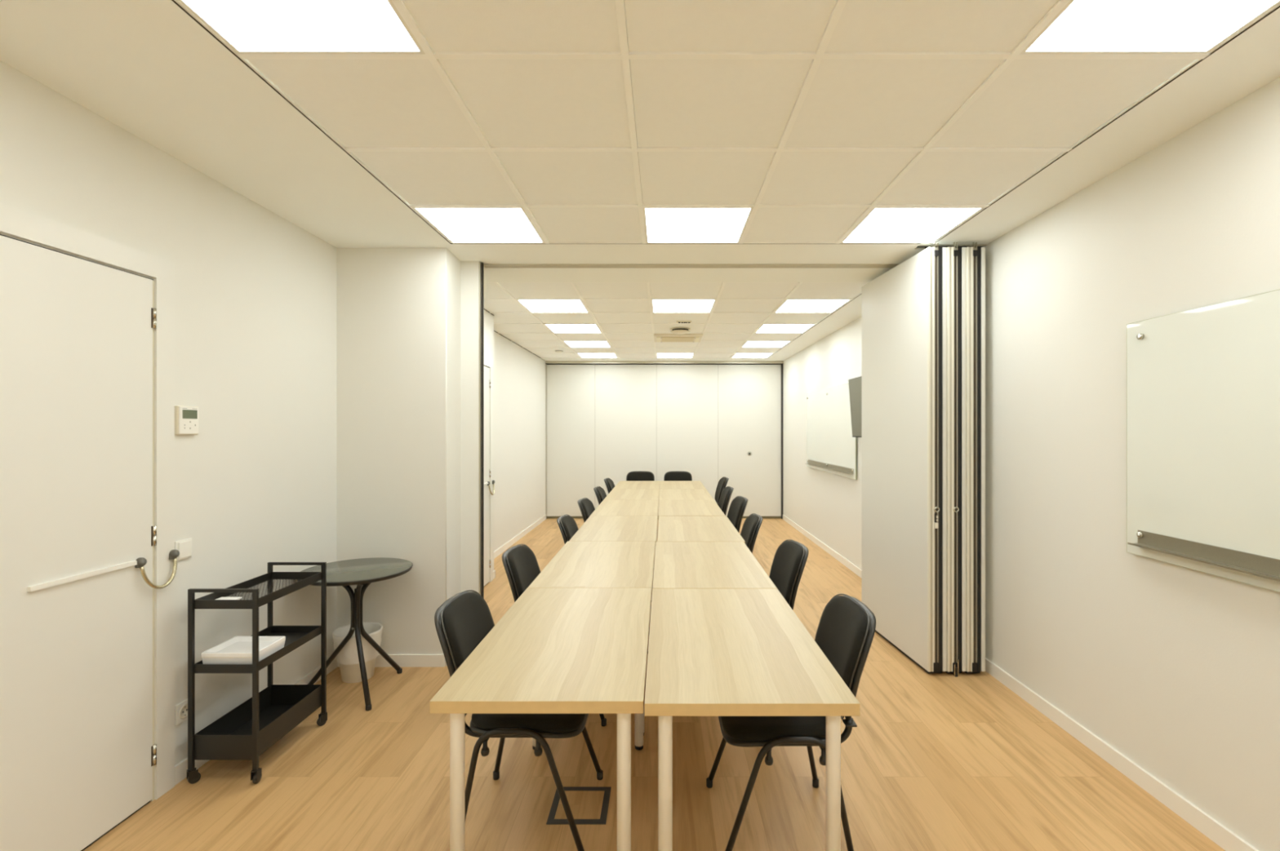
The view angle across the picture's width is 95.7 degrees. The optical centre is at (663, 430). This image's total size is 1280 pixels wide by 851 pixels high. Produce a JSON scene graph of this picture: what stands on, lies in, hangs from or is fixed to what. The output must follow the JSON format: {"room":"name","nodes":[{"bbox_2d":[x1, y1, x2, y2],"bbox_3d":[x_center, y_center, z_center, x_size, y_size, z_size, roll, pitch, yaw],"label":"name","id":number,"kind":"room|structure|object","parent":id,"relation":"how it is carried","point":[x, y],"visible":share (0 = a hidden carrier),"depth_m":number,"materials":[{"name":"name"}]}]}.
{"room":"conference room","nodes":[
{"label":"conference room","id":0,"kind":"room"},
{"bbox_2d":[0,60,337,765],"bbox_3d":[-2.145,0.098,1.034,0.150,2.804,5.268,0,0,0],"label":"wall","id":1,"kind":"structure","parent":0,"point":[255,291],"depth_m":2.71,"materials":[{"name":"paint"}]},
{"bbox_2d":[0,202,179,850],"bbox_3d":[-2.048,0.398,1.894,0.045,2.204,1.088,0,0,0],"label":"door","id":2,"kind":"structure","parent":1,"relation":"in","point":[88,555],"depth_m":2.04,"materials":[{"name":"beige"}]},
{"bbox_2d":[174,698,187,725],"bbox_3d":[-2.063,1.212,2.492,0.013,0.084,0.084,0,0,0],"label":"power socket","id":3,"kind":"object","parent":1,"relation":"attached to","point":[180,709],"visible":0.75,"depth_m":2.47,"materials":[{"name":"white plastic"}]},
{"bbox_2d":[174,537,191,560],"bbox_3d":[-2.063,0.515,2.487,0.014,0.084,0.084,0,0,0],"label":"light switch","id":4,"kind":"object","parent":1,"relation":"attached to","point":[184,547],"visible":0.86,"depth_m":2.48,"materials":[{"name":"white plastic"}]},
{"bbox_2d":[174,405,198,435],"bbox_3d":[-2.060,-0.040,2.502,0.020,0.124,0.110,0,0,0],"label":"thermostat","id":5,"kind":"object","parent":1,"relation":"attached to","point":[186,418],"visible":1,"depth_m":2.49,"materials":[{"name":"beige plastic"}]},
{"bbox_2d":[174,657,337,785],"bbox_3d":[-2.064,1.462,3.053,0.012,0.076,1.231,0,0,0],"label":"baseboard","id":6,"kind":"structure","parent":1,"relation":"attached to","point":[180,769],"depth_m":2.58,"materials":[{"name":"white"}]},
{"bbox_2d":[337,248,479,666],"bbox_3d":[-1.741,0.098,3.934,0.958,2.804,0.532,0,0,0],"label":"wall","id":7,"kind":"structure","parent":0,"point":[407,318],"depth_m":3.67,"materials":[{"name":"paint"}]},
{"bbox_2d":[337,654,444,666],"bbox_3d":[-1.722,1.462,3.662,0.673,0.076,0.012,0,0,0],"label":"baseboard","id":8,"kind":"structure","parent":7,"relation":"attached to","point":[402,660],"depth_m":3.66,"materials":[{"name":"white"}]},
{"bbox_2d":[478,262,484,599],"bbox_3d":[-1.271,0.177,4.058,0.068,2.647,0.205,0,0,0],"label":"trim","id":9,"kind":"structure","parent":7,"relation":"attached to","point":[481,272],"depth_m":3.96,"materials":[{"name":"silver metal"}]},
{"bbox_2d":[483,264,898,268],"bbox_3d":[0.210,-1.175,4.066,2.944,0.055,0.078,0,0,0],"label":"trim","id":10,"kind":"structure","parent":7,"relation":"attached to","point":[486,266],"depth_m":4.07,"materials":[{"name":"beige metal"}]},
{"bbox_2d":[484,310,493,570],"bbox_3d":[-1.968,0.098,5.030,0.505,2.804,1.660,0,0,0],"label":"wall","id":11,"kind":"structure","parent":0,"point":[488,317],"depth_m":5.76,"materials":[{"name":"paint"}]},
{"bbox_2d":[484,355,494,586],"bbox_3d":[-1.693,0.398,5.265,0.045,2.204,1.030,0,0,0],"label":"door","id":12,"kind":"structure","parent":11,"relation":"in","point":[489,486],"depth_m":5.64,"materials":[{"name":"beige wood"}]},
{"bbox_2d":[493,570,495,579],"bbox_3d":[-1.709,1.462,5.824,0.012,0.076,0.097,0,0,0],"label":"baseboard","id":13,"kind":"structure","parent":11,"relation":"attached to","point":[494,571],"depth_m":5.83,"materials":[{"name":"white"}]},
{"bbox_2d":[493,331,545,551],"bbox_3d":[-2.098,0.098,7.930,0.245,2.804,4.140,0,0,0],"label":"wall","id":14,"kind":"structure","parent":0,"point":[519,375],"depth_m":7.82,"materials":[{"name":"paint"}]},
{"bbox_2d":[493,515,546,559],"bbox_3d":[-1.969,1.462,7.786,0.012,0.076,3.828,0,0,0],"label":"baseboard","id":15,"kind":"structure","parent":14,"relation":"attached to","point":[517,538],"depth_m":7.82,"materials":[{"name":"white wood"}]},
{"bbox_2d":[545,364,546,519],"bbox_3d":[-1.970,0.198,9.775,0.010,2.604,0.110,0,0,0],"label":"trim","id":16,"kind":"structure","parent":14,"relation":"attached to","point":[545,364],"depth_m":9.74,"materials":[{"name":"silver metal"}]},
{"bbox_2d":[0,0,1279,360],"bbox_3d":[-0.028,-1.253,4.200,4.385,0.202,11.900,0,0,0],"label":"ceiling","id":17,"kind":"structure","parent":0,"point":[582,117],"depth_m":2.19,"materials":[{"name":"paint"}]},
{"bbox_2d":[177,0,425,53],"bbox_3d":[-1.018,-1.174,1.490,0.575,0.039,0.575,0,0,0],"label":"recessed light","id":18,"kind":"object","parent":17,"relation":"in","point":[246,26],"visible":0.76,"depth_m":1.65,"materials":[{"name":"white plastic"}]},
{"bbox_2d":[412,207,544,243],"bbox_3d":[-1.018,-1.174,3.290,0.575,0.039,0.575,0,0,0],"label":"recessed light","id":19,"kind":"object","parent":17,"relation":"in","point":[456,224],"visible":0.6,"depth_m":3.25,"materials":[{"name":"white plastic"}]},
{"bbox_2d":[515,299,588,312],"bbox_3d":[-1.018,-1.174,5.425,0.575,0.039,0.575,0,0,0],"label":"recessed light","id":20,"kind":"object","parent":17,"relation":"in","point":[531,305],"visible":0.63,"depth_m":5.39,"materials":[{"name":"white plastic"}]},
{"bbox_2d":[555,350,563,353],"bbox_3d":[-1.530,-1.145,8.500,0.115,0.032,0.115,0,0,0],"label":"smoke detector","id":21,"kind":"object","parent":17,"relation":"attached to","point":[556,351],"visible":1,"depth_m":8.46,"materials":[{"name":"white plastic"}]},
{"bbox_2d":[544,324,601,333],"bbox_3d":[-1.018,-1.174,6.625,0.575,0.039,0.575,0,0,0],"label":"recessed light","id":22,"kind":"object","parent":17,"relation":"in","point":[554,328],"visible":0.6,"depth_m":6.60,"materials":[{"name":"white plastic"}]},
{"bbox_2d":[563,341,610,347],"bbox_3d":[-1.018,-1.174,7.825,0.575,0.039,0.575,0,0,0],"label":"recessed light","id":23,"kind":"object","parent":17,"relation":"in","point":[571,344],"visible":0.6,"depth_m":7.80,"materials":[{"name":"white plastic"}]},
{"bbox_2d":[577,353,617,358],"bbox_3d":[-1.018,-1.174,9.025,0.575,0.039,0.575,0,0,0],"label":"recessed light","id":24,"kind":"object","parent":17,"relation":"in","point":[582,355],"visible":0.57,"depth_m":8.99,"materials":[{"name":"white plastic"}]},
{"bbox_2d":[545,360,783,364],"bbox_3d":[0.021,-1.129,9.790,3.987,0.050,0.180,0,0,0],"label":"trim","id":25,"kind":"structure","parent":17,"relation":"attached to","point":[548,362],"depth_m":9.70,"materials":[{"name":"silver metal"}]},
{"bbox_2d":[656,353,693,358],"bbox_3d":[0.182,-1.174,9.025,0.575,0.039,0.575,0,0,0],"label":"recessed light","id":26,"kind":"object","parent":17,"relation":"in","point":[658,355],"visible":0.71,"depth_m":8.99,"materials":[{"name":"white plastic"}]},
{"bbox_2d":[653,333,702,342],"bbox_3d":[0.182,-1.137,7.205,0.590,0.038,0.530,0,0,0],"label":"air conditioner","id":27,"kind":"object","parent":17,"relation":"attached to","point":[657,337],"visible":0.99,"depth_m":7.07,"materials":[{"name":"beige plastic"}]},
{"bbox_2d":[662,337,694,342],"bbox_3d":[0.182,-1.125,7.205,0.400,0.012,0.340,0,0,0],"label":"grille","id":28,"kind":"object","parent":27,"relation":"attached to","point":[664,339],"depth_m":7.18,"materials":[{"name":"beige"}]},
{"bbox_2d":[670,327,690,334],"bbox_3d":[0.195,-1.129,6.620,0.236,0.050,0.236,0,0,0],"label":"smoke detector","id":29,"kind":"object","parent":17,"relation":"attached to","point":[680,331],"visible":1,"depth_m":6.55,"materials":[{"name":"beige plastic"}]},
{"bbox_2d":[651,299,715,312],"bbox_3d":[0.182,-1.174,5.425,0.575,0.039,0.575,0,0,0],"label":"recessed light","id":30,"kind":"object","parent":17,"relation":"in","point":[658,305],"visible":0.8,"depth_m":5.39,"materials":[{"name":"white plastic"}]},
{"bbox_2d":[676,320,691,323],"bbox_3d":[0.222,-1.152,6.190,0.160,0.018,0.060,0,0,0],"label":"ceiling sensor","id":31,"kind":"object","parent":17,"relation":"attached to","point":[677,322],"visible":1,"depth_m":6.17,"materials":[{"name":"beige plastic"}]},
{"bbox_2d":[643,207,753,243],"bbox_3d":[0.182,-1.174,3.290,0.575,0.039,0.575,0,0,0],"label":"recessed light","id":32,"kind":"object","parent":17,"relation":"in","point":[662,224],"visible":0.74,"depth_m":3.25,"materials":[{"name":"white plastic"}]},
{"bbox_2d":[731,353,773,358],"bbox_3d":[1.382,-1.174,9.025,0.575,0.039,0.575,0,0,0],"label":"recessed light","id":33,"kind":"object","parent":17,"relation":"in","point":[736,355],"visible":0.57,"depth_m":8.99,"materials":[{"name":"white plastic"}]},
{"bbox_2d":[741,341,791,347],"bbox_3d":[1.382,-1.174,7.825,0.575,0.039,0.575,0,0,0],"label":"recessed light","id":34,"kind":"object","parent":17,"relation":"in","point":[748,344],"visible":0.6,"depth_m":7.80,"materials":[{"name":"white plastic"}]},
{"bbox_2d":[755,324,814,333],"bbox_3d":[1.382,-1.174,6.625,0.575,0.039,0.575,0,0,0],"label":"recessed light","id":35,"kind":"object","parent":17,"relation":"in","point":[764,328],"visible":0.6,"depth_m":6.60,"materials":[{"name":"white plastic"}]},
{"bbox_2d":[774,299,851,312],"bbox_3d":[1.382,-1.174,5.425,0.575,0.039,0.575,0,0,0],"label":"recessed light","id":36,"kind":"object","parent":17,"relation":"in","point":[789,305],"visible":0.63,"depth_m":5.39,"materials":[{"name":"white plastic"}]},
{"bbox_2d":[840,207,984,243],"bbox_3d":[1.382,-1.174,3.290,0.575,0.039,0.575,0,0,0],"label":"recessed light","id":37,"kind":"object","parent":17,"relation":"in","point":[881,224],"visible":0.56,"depth_m":3.25,"materials":[{"name":"white plastic"}]},
{"bbox_2d":[1020,0,1279,53],"bbox_3d":[1.382,-1.174,1.490,0.575,0.039,0.575,0,0,0],"label":"recessed light","id":38,"kind":"object","parent":17,"relation":"in","point":[1082,26],"visible":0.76,"depth_m":1.65,"materials":[{"name":"white plastic"}]},
{"bbox_2d":[83,518,1225,850],"bbox_3d":[-0.050,1.560,4.275,4.700,0.120,12.150,0,0,0],"label":"floor","id":39,"kind":"structure","parent":0,"point":[944,762],"depth_m":2.47,"materials":[{"name":"brown wood"}]},
{"bbox_2d":[186,562,327,784],"bbox_3d":[-1.862,1.087,2.695,0.307,0.826,0.527,0,0,0],"label":"trolley","id":40,"kind":"object","parent":39,"relation":"on","point":[246,731],"visible":1,"depth_m":2.62,"materials":[{"name":"black metal"}]},
{"bbox_2d":[215,597,241,599],"bbox_3d":[-1.935,0.753,2.535,0.090,0.006,0.120,0,0,0],"label":"paper sheet","id":41,"kind":"object","parent":40,"relation":"on","point":[220,598],"visible":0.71,"depth_m":2.57,"materials":[{"name":"white paper"}]},
{"bbox_2d":[200,636,285,664],"bbox_3d":[-1.862,0.992,2.575,0.234,0.074,0.206,0,0,0],"label":"paper stack","id":42,"kind":"object","parent":40,"relation":"on","point":[237,650],"visible":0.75,"depth_m":2.54,"materials":[{"name":"white paper"}]},
{"bbox_2d":[194,684,321,759],"bbox_3d":[-1.862,1.347,2.695,0.260,0.105,0.486,0,0,0],"label":"tray","id":43,"kind":"object","parent":40,"relation":"on","point":[282,708],"depth_m":2.66,"materials":[{"name":"black metal"}]},
{"bbox_2d":[194,626,321,673],"bbox_3d":[-1.862,1.014,2.695,0.260,0.038,0.486,0,0,0],"label":"tray","id":44,"kind":"object","parent":40,"relation":"on","point":[295,636],"depth_m":2.67,"materials":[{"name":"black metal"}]},
{"bbox_2d":[194,572,321,608],"bbox_3d":[-1.862,0.741,2.695,0.260,0.038,0.486,0,0,0],"label":"tray","id":45,"kind":"object","parent":40,"relation":"on","point":[208,602],"depth_m":2.67,"materials":[{"name":"black metal"}]},
{"bbox_2d":[297,557,413,711],"bbox_3d":[-1.775,1.153,3.350,0.596,0.694,0.596,0,0,0],"label":"round table","id":46,"kind":"object","parent":39,"relation":"on","point":[362,572],"visible":0.91,"depth_m":3.34,"materials":[{"name":"grey plastic"}]},
{"bbox_2d":[332,622,382,683],"bbox_3d":[-1.851,1.354,3.505,0.272,0.292,0.271,0,0,0],"label":"waste bin","id":47,"kind":"object","parent":39,"relation":"on","point":[348,660],"visible":0.78,"depth_m":3.42,"materials":[{"name":"white plastic"}]},
{"bbox_2d":[434,590,603,850],"bbox_3d":[-0.551,1.077,2.240,0.586,0.846,0.522,0,0,0],"label":"chair","id":48,"kind":"object","parent":39,"relation":"on","point":[464,620],"visible":0.44,"depth_m":2.05,"materials":[{"name":"black"}]},
{"bbox_2d":[430,588,651,850],"bbox_3d":[-0.354,1.130,2.199,0.598,0.740,1.160,0,0,0],"label":"meeting table","id":49,"kind":"object","parent":39,"relation":"on","point":[554,651],"visible":0.91,"depth_m":1.83,"materials":[{"name":"brown wood"}]},
{"bbox_2d":[502,544,606,726],"bbox_3d":[-0.571,1.077,3.192,0.586,0.846,0.522,0,0,2],"label":"chair","id":50,"kind":"object","parent":39,"relation":"on","point":[521,566],"visible":0.22,"depth_m":3.11,"materials":[{"name":"black plastic"}]},
{"bbox_2d":[556,515,578,544],"bbox_3d":[-0.497,1.077,4.360,0.586,0.846,0.522,0,0,0],"label":"chair","id":51,"kind":"object","parent":39,"relation":"on","point":[568,527],"visible":0.14,"depth_m":4.26,"materials":[{"name":"black plastic"}]},
{"bbox_2d":[546,364,595,518],"bbox_3d":[-1.555,0.199,9.800,0.817,2.594,0.100,0,0,0],"label":"partition panel","id":52,"kind":"object","parent":39,"relation":"on","point":[571,388],"visible":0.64,"depth_m":9.75,"materials":[{"name":"white"}]},
{"bbox_2d":[546,786,611,824],"bbox_3d":[-0.331,1.498,2.310,0.226,0.004,0.226,0,0,0],"label":"floor outlet","id":53,"kind":"object","parent":39,"relation":"on","point":[588,805],"visible":0.9,"depth_m":2.30,"materials":[{"name":"grey"}]},
{"bbox_2d":[577,497,595,522],"bbox_3d":[-0.506,1.077,5.463,0.586,0.846,0.522,0,0,3],"label":"chair","id":54,"kind":"object","parent":39,"relation":"on","point":[586,506],"visible":0.19,"depth_m":5.36,"materials":[{"name":"black"}]},
{"bbox_2d":[527,541,655,736],"bbox_3d":[-0.353,1.130,3.362,0.598,0.740,1.160,0,0,0],"label":"meeting table","id":55,"kind":"object","parent":39,"relation":"on","point":[577,564],"visible":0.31,"depth_m":3.23,"materials":[{"name":"beige wood"}]},
{"bbox_2d":[593,486,606,504],"bbox_3d":[-0.498,1.077,6.616,0.586,0.846,0.522,0,0,1],"label":"chair","id":56,"kind":"object","parent":39,"relation":"on","point":[600,493],"visible":0.19,"depth_m":6.47,"materials":[{"name":"black plastic"}]},
{"bbox_2d":[604,478,614,493],"bbox_3d":[-0.501,1.077,7.777,0.586,0.846,0.522,0,0,2],"label":"chair","id":57,"kind":"object","parent":39,"relation":"on","point":[609,483],"visible":0.2,"depth_m":7.63,"materials":[{"name":"black plastic"}]},
{"bbox_2d":[568,515,657,620],"bbox_3d":[-0.345,1.130,4.525,0.598,0.740,1.160,0,0,0],"label":"meeting table","id":58,"kind":"object","parent":39,"relation":"on","point":[596,528],"visible":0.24,"depth_m":4.42,"materials":[{"name":"beige wood"}]},
{"bbox_2d":[590,500,658,561],"bbox_3d":[-0.348,1.130,5.688,0.598,0.740,1.160,0,0,0],"label":"meeting table","id":59,"kind":"object","parent":39,"relation":"on","point":[606,508],"visible":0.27,"depth_m":5.62,"materials":[{"name":"beige wood"}]},
{"bbox_2d":[595,364,657,509],"bbox_3d":[-0.627,0.199,9.800,1.038,2.594,0.100,0,0,0],"label":"partition panel","id":60,"kind":"object","parent":39,"relation":"on","point":[626,395],"visible":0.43,"depth_m":9.75,"materials":[{"name":"white"}]},
{"bbox_2d":[603,488,659,500],"bbox_3d":[-0.348,1.130,6.851,0.598,0.740,1.160,0,0,0],"label":"meeting table","id":61,"kind":"object","parent":39,"relation":"on","point":[615,494],"visible":0.28,"depth_m":6.75,"materials":[{"name":"beige wood"}]},
{"bbox_2d":[613,480,659,488],"bbox_3d":[-0.348,1.130,8.014,0.598,0.740,1.160,0,0,0],"label":"meeting table","id":62,"kind":"object","parent":39,"relation":"on","point":[621,484],"visible":0.28,"depth_m":7.94,"materials":[{"name":"beige wood"}]},
{"bbox_2d":[626,471,654,480],"bbox_3d":[-0.357,1.077,8.861,0.522,0.846,0.586,0,0,0],"label":"chair","id":63,"kind":"object","parent":39,"relation":"on","point":[640,475],"visible":0.16,"depth_m":9.06,"materials":[{"name":"black"}]},
{"bbox_2d":[663,471,692,480],"bbox_3d":[0.232,1.077,8.861,0.522,0.846,0.586,0,0,0],"label":"chair","id":64,"kind":"object","parent":39,"relation":"on","point":[677,475],"visible":0.16,"depth_m":9.06,"materials":[{"name":"grey plastic"}]},
{"bbox_2d":[659,480,705,488],"bbox_3d":[0.253,1.130,8.015,0.598,0.740,1.160,0,0,0],"label":"meeting table","id":65,"kind":"object","parent":39,"relation":"on","point":[663,484],"visible":0.34,"depth_m":7.94,"materials":[{"name":"white wood"}]},
{"bbox_2d":[658,488,714,500],"bbox_3d":[0.253,1.130,6.849,0.598,0.740,1.160,0,0,0],"label":"meeting table","id":66,"kind":"object","parent":39,"relation":"on","point":[664,494],"visible":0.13,"depth_m":6.75,"materials":[{"name":"white wood"}]},
{"bbox_2d":[657,364,718,509],"bbox_3d":[0.411,0.199,9.800,1.038,2.594,0.100,0,0,0],"label":"partition panel","id":67,"kind":"object","parent":39,"relation":"on","point":[687,395],"visible":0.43,"depth_m":9.75,"materials":[{"name":"white"}]},
{"bbox_2d":[657,500,724,519],"bbox_3d":[0.253,1.130,5.689,0.598,0.740,1.160,0,0,0],"label":"meeting table","id":68,"kind":"object","parent":39,"relation":"on","point":[666,508],"visible":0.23,"depth_m":5.56,"materials":[{"name":"white wood"}]},
{"bbox_2d":[657,515,745,543],"bbox_3d":[0.259,1.130,4.517,0.598,0.740,1.160,0,0,0],"label":"meeting table","id":69,"kind":"object","parent":39,"relation":"on","point":[670,528],"visible":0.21,"depth_m":4.38,"materials":[{"name":"white wood"}]},
{"bbox_2d":[652,542,777,589],"bbox_3d":[0.247,1.130,3.351,0.598,0.740,1.160,0,0,0],"label":"meeting table","id":70,"kind":"object","parent":39,"relation":"on","point":[677,565],"visible":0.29,"depth_m":3.21,"materials":[{"name":"white wood"}]},
{"bbox_2d":[715,476,728,505],"bbox_3d":[0.601,1.077,7.943,0.586,0.846,0.522,0,0,-3],"label":"chair","id":71,"kind":"object","parent":39,"relation":"on","point":[722,482],"visible":0.31,"depth_m":7.92,"materials":[{"name":"grey plastic"}]},
{"bbox_2d":[718,486,733,515],"bbox_3d":[0.508,1.077,6.616,0.586,0.846,0.522,0,0,-1],"label":"chair","id":72,"kind":"object","parent":39,"relation":"on","point":[724,500],"visible":0.3,"depth_m":6.46,"materials":[{"name":"grey"}]},
{"bbox_2d":[727,496,747,532],"bbox_3d":[0.516,1.077,5.606,0.586,0.846,0.522,0,0,-6],"label":"chair","id":73,"kind":"object","parent":39,"relation":"on","point":[738,505],"visible":0.24,"depth_m":5.53,"materials":[{"name":"grey plastic"}]},
{"bbox_2d":[718,364,781,518],"bbox_3d":[1.460,0.199,9.793,1.061,2.594,0.113,0,0,0],"label":"partition panel","id":74,"kind":"object","parent":39,"relation":"on","point":[749,396],"visible":0.95,"depth_m":9.75,"materials":[{"name":"white"}]},
{"bbox_2d":[644,589,859,850],"bbox_3d":[0.247,1.130,2.185,0.598,0.740,1.160,0,0,0],"label":"meeting table","id":75,"kind":"object","parent":39,"relation":"on","point":[712,652],"visible":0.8,"depth_m":1.82,"materials":[{"name":"white wood"}]},
{"bbox_2d":[740,513,763,553],"bbox_3d":[0.459,1.077,4.420,0.586,0.846,0.522,0,0,0],"label":"chair","id":76,"kind":"object","parent":39,"relation":"on","point":[752,524],"visible":0.26,"depth_m":4.29,"materials":[{"name":"grey"}]},
{"bbox_2d":[768,539,808,610],"bbox_3d":[0.518,1.077,3.324,0.586,0.846,0.522,0,0,-4],"label":"chair","id":77,"kind":"object","parent":39,"relation":"on","point":[790,557],"visible":0.31,"depth_m":3.26,"materials":[{"name":"grey"}]},
{"bbox_2d":[706,594,875,850],"bbox_3d":[0.474,1.077,2.185,0.586,0.846,0.522,0,0,0],"label":"chair","id":78,"kind":"object","parent":39,"relation":"on","point":[846,630],"visible":0.52,"depth_m":2.01,"materials":[{"name":"grey"}]},
{"bbox_2d":[862,242,946,673],"bbox_3d":[1.635,0.172,4.006,0.114,2.644,0.993,0,0,-4],"label":"wall panel","id":79,"kind":"object","parent":39,"relation":"on","point":[904,308],"visible":0.98,"depth_m":3.81,"materials":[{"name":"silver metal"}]},
{"bbox_2d":[944,242,965,677],"bbox_3d":[1.753,0.175,4.006,0.114,2.650,0.994,0,0,-4],"label":"wall panel","id":80,"kind":"object","parent":39,"relation":"on","point":[956,257],"visible":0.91,"depth_m":3.52,"materials":[{"name":"silver metal"}]},
{"bbox_2d":[963,242,985,673],"bbox_3d":[1.870,0.172,4.008,0.114,2.644,0.989,0,0,-4],"label":"wall panel","id":81,"kind":"object","parent":39,"relation":"on","point":[975,255],"visible":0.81,"depth_m":3.52,"materials":[{"name":"silver metal"}]},
{"bbox_2d":[782,76,1279,850],"bbox_3d":[2.090,0.098,4.275,0.150,2.804,11.750,0,0,0],"label":"wall","id":82,"kind":"structure","parent":0,"point":[1175,668],"depth_m":2.61,"materials":[{"name":"paint"}]},
{"bbox_2d":[781,364,782,519],"bbox_3d":[2.004,0.198,9.775,0.022,2.604,0.110,0,0,0],"label":"trim","id":83,"kind":"structure","parent":82,"relation":"attached to","point":[781,364],"depth_m":9.73,"materials":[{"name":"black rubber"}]},
{"bbox_2d":[804,383,856,479],"bbox_3d":[1.981,0.007,7.010,0.068,1.017,2.042,0,0,0],"label":"board","id":84,"kind":"object","parent":82,"relation":"attached to","point":[831,446],"visible":0.85,"depth_m":6.85,"materials":[{"name":"white"}]},
{"bbox_2d":[804,459,853,475],"bbox_3d":[1.970,0.440,6.995,0.045,0.060,1.870,0,0,0],"label":"tray","id":85,"kind":"object","parent":84,"relation":"on","point":[833,467],"depth_m":6.84,"materials":[{"name":"metal"}]},
{"bbox_2d":[848,376,862,437],"bbox_3d":[1.946,-0.219,5.420,0.115,0.590,0.970,0,0,0],"label":"television","id":86,"kind":"object","parent":82,"relation":"attached to","point":[855,384],"visible":0.36,"depth_m":5.72,"materials":[{"name":"grey plastic"}]},
{"bbox_2d":[915,244,986,248],"bbox_3d":[1.808,-1.152,3.640,0.415,0.004,0.080,0,0,0],"label":"trim","id":87,"kind":"structure","parent":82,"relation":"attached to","point":[920,246],"depth_m":3.62,"materials":[{"name":"silver metal"}]},
{"bbox_2d":[782,515,1258,850],"bbox_3d":[2.009,1.462,4.050,0.012,0.076,11.300,0,0,0],"label":"baseboard","id":88,"kind":"structure","parent":82,"relation":"attached to","point":[1209,827],"depth_m":2.55,"materials":[{"name":"white"}]},
{"bbox_2d":[1126,289,1279,592],"bbox_3d":[1.981,0.036,1.758,0.068,0.980,1.458,0,0,0],"label":"board","id":89,"kind":"object","parent":82,"relation":"attached to","point":[1203,383],"visible":1,"depth_m":2.11,"materials":[{"name":"white"}]},
{"bbox_2d":[1127,529,1279,582],"bbox_3d":[1.970,0.450,1.762,0.045,0.060,1.325,0,0,0],"label":"tray","id":90,"kind":"object","parent":89,"relation":"on","point":[1241,560],"depth_m":2.09,"materials":[{"name":"metal"}]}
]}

